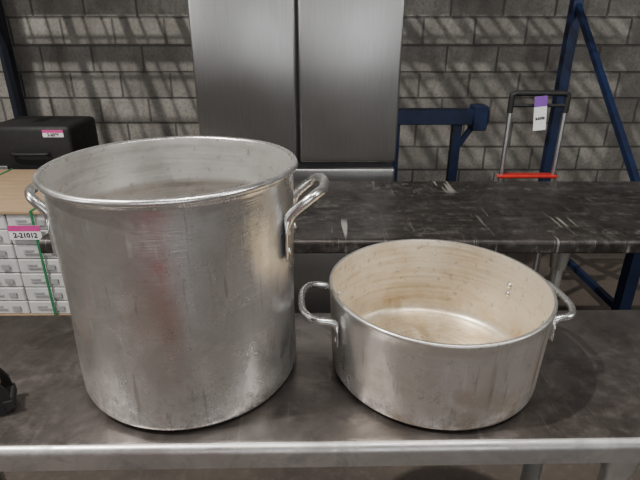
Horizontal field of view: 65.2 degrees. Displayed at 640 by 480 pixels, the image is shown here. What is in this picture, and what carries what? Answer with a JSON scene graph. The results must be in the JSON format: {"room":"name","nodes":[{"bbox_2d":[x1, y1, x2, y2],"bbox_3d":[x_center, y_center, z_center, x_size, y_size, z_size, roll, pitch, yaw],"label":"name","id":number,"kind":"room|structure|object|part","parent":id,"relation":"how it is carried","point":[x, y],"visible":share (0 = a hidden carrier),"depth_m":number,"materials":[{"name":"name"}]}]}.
{"room":"warehouse","nodes":[
{"label":"warehouse","id":0,"kind":"room"},
{"bbox_2d":[0,0,639,180],"bbox_3d":[0.000,-3.262,3.277,12.000,6.500,0.200,0,23,0],"label":"wall","id":1,"kind":"structure","parent":0,"point":[125,65],"depth_m":4.00,"materials":[{"name":"grey brick"}]},
{"bbox_2d":[4,253,639,479],"bbox_3d":[0.000,2.023,-0.653,12.000,0.100,11.200,0,23,0],"label":"floor","id":2,"kind":"structure","parent":0,"point":[605,269],"depth_m":1.89,"materials":[{"name":"concrete"}]},
{"bbox_2d":[0,0,27,117],"bbox_3d":[-2.400,-1.480,3.310,0.115,3.200,1.010,0,23,0],"label":"upright","id":3,"kind":"object","parent":2,"relation":"on","point":[7,58],"visible":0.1,"depth_m":3.85,"materials":[{"name":"blue paint"}]},
{"bbox_2d":[0,169,70,315],"bbox_3d":[-1.898,0.042,2.904,1.204,0.726,0.780,0,23,0],"label":"stack","id":4,"kind":"object","parent":2,"relation":"on","point":[31,280],"visible":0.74,"depth_m":2.56,"materials":[{"name":"white cardboard"}]},
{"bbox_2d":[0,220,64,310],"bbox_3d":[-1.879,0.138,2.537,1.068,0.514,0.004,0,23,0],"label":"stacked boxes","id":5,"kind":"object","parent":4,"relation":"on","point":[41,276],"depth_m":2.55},
{"bbox_2d":[0,116,98,168],"bbox_3d":[-1.830,-0.333,3.466,0.530,0.970,0.459,0,23,0],"label":"equipment case","id":6,"kind":"object","parent":4,"relation":"on","point":[26,142],"visible":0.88,"depth_m":3.17,"materials":[{"name":"plastic"}]},
{"bbox_3d":[-1.830,-0.542,3.155,0.249,0.020,0.052,0,23,0],"label":"case handle","id":7,"kind":"part","parent":6,"relation":"part of","materials":[{"name":"black plastic"}]},
{"bbox_2d":[187,0,404,312],"bbox_3d":[-0.100,-0.467,2.728,0.910,1.800,0.780,0,23,0],"label":"refrigerator","id":8,"kind":"object","parent":2,"relation":"on","point":[318,81],"visible":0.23,"depth_m":2.20,"materials":[{"name":"silver metal"}]},
{"bbox_3d":[-0.331,-0.759,2.211,0.449,0.835,0.062,0,23,0],"label":"door","id":9,"kind":"part","parent":8,"relation":"part of","materials":[{"name":"silver metal"}]},
{"bbox_3d":[-0.100,0.233,2.638,0.910,0.425,0.062,0,23,0],"label":"freezer drawer","id":10,"kind":"part","parent":8,"relation":"part of","materials":[{"name":"silver metal"}]},
{"bbox_3d":[-0.100,-0.162,2.468,0.910,0.405,0.062,0,23,0],"label":"freezer drawer","id":11,"kind":"part","parent":8,"relation":"part of","materials":[{"name":"silver metal"}]},
{"bbox_3d":[0.131,-0.759,2.211,0.449,0.835,0.062,0,23,0],"label":"door","id":12,"kind":"part","parent":8,"relation":"part of","materials":[{"name":"silver metal"}]},
{"bbox_2d":[0,310,639,479],"bbox_3d":[0.020,0.674,1.215,2.030,0.900,0.435,0,23,-1],"label":"work table","id":13,"kind":"object","parent":2,"relation":"on","point":[583,406],"visible":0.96,"depth_m":0.89,"materials":[{"name":"metal"}]},
{"bbox_3d":[-0.867,0.647,1.336,0.084,0.854,0.084,0,23,-1],"label":"leg","id":14,"kind":"part","parent":13,"relation":"part of","materials":[{"name":"grey metal"}]},
{"bbox_2d":[0,368,16,415],"bbox_3d":[-0.634,0.273,0.885,0.152,0.098,0.056,-10,25,-23],"label":"tape dispenser","id":15,"kind":"object","parent":13,"relation":"on","point":[8,390],"visible":1,"depth_m":0.91,"materials":[{"name":"black plastic"}]},
{"bbox_2d":[24,136,328,430],"bbox_3d":[-0.257,0.055,0.972,0.449,0.430,0.440,-19,30,-37],"label":"stock pot","id":16,"kind":"object","parent":13,"relation":"on","point":[174,254],"visible":1,"depth_m":0.81,"materials":[{"name":"metal"}]},
{"bbox_3d":[-0.491,-0.054,0.933,0.062,0.119,0.153,1,23,3],"label":"handle","id":17,"kind":"part","parent":16,"relation":"part of","materials":[{"name":"metal"}]},
{"bbox_3d":[-0.022,-0.050,0.912,0.077,0.127,0.153,1,23,2],"label":"handle","id":18,"kind":"part","parent":16,"relation":"part of","materials":[{"name":"metal"}]},
{"bbox_2d":[298,239,575,430],"bbox_3d":[0.229,0.167,1.014,0.475,0.191,0.432,-21,31,-39],"label":"pot","id":19,"kind":"object","parent":13,"relation":"on","point":[435,334],"visible":1,"depth_m":0.97,"materials":[{"name":"metal"}]},
{"bbox_3d":[-0.005,0.140,0.990,0.076,0.061,0.165,-1,23,-2],"label":"handle","id":20,"kind":"part","parent":19,"relation":"part of","materials":[{"name":"metal"}]},
{"bbox_3d":[0.459,0.128,1.016,0.068,0.053,0.185,-2,23,-5],"label":"handle","id":21,"kind":"part","parent":19,"relation":"part of","materials":[{"name":"metal"}]},
{"bbox_3d":[0.573,0.637,1.359,0.084,0.854,0.084,0,23,-1],"label":"leg","id":22,"kind":"part","parent":13,"relation":"part of","materials":[{"name":"grey metal"}]},
{"bbox_3d":[0.578,0.746,1.107,0.084,0.854,0.084,0,23,-1],"label":"leg","id":23,"kind":"part","parent":13,"relation":"part of","materials":[{"name":"grey metal"}]},
{"bbox_2d":[39,181,639,295],"bbox_3d":[0.512,0.279,2.133,2.875,0.900,0.683,0,23,0],"label":"steel table","id":24,"kind":"object","parent":2,"relation":"on","point":[560,219],"visible":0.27,"depth_m":1.83,"materials":[{"name":"grey metal"}]},
{"bbox_3d":[0.840,0.404,1.902,0.076,0.854,0.076,0,23,0],"label":"leg","id":25,"kind":"part","parent":24,"relation":"part of","materials":[{"name":"grey metal"}]},
{"bbox_2d":[392,104,489,180],"bbox_3d":[0.740,-0.343,3.337,0.620,1.090,0.500,0,23,0],"label":"stand","id":26,"kind":"object","parent":2,"relation":"on","point":[476,117],"visible":0.53,"depth_m":3.11,"materials":[{"name":"paint"}]},
{"bbox_2d":[493,90,570,272],"bbox_3d":[1.075,-0.131,2.633,0.440,1.257,0.420,0,23,0],"label":"cart","id":27,"kind":"object","parent":2,"relation":"on","point":[540,106],"visible":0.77,"depth_m":2.48,"materials":[{"name":"silver metal"}]},
{"bbox_3d":[0.924,-0.013,2.760,0.028,0.740,0.027,0,23,0],"label":"rail","id":28,"kind":"part","parent":27,"relation":"part of","materials":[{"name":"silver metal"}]},
{"bbox_3d":[0.940,-0.179,2.667,0.023,1.080,0.022,0,23,0],"label":"rail","id":29,"kind":"part","parent":27,"relation":"part of","materials":[{"name":"silver metal"}]},
{"bbox_3d":[1.226,-0.013,2.760,0.028,0.740,0.027,0,23,0],"label":"rail","id":30,"kind":"part","parent":27,"relation":"part of","materials":[{"name":"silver metal"}]},
{"bbox_3d":[1.210,-0.179,2.667,0.023,1.080,0.022,0,23,0],"label":"rail","id":31,"kind":"part","parent":27,"relation":"part of","materials":[{"name":"silver metal"}]},
{"bbox_2d":[538,0,639,309],"bbox_3d":[1.600,-1.181,2.616,0.100,3.200,1.260,0,23,0],"label":"frame","id":32,"kind":"object","parent":2,"relation":"on","point":[629,277],"visible":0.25,"depth_m":2.94,"materials":[{"name":"blue paint"}]}
]}

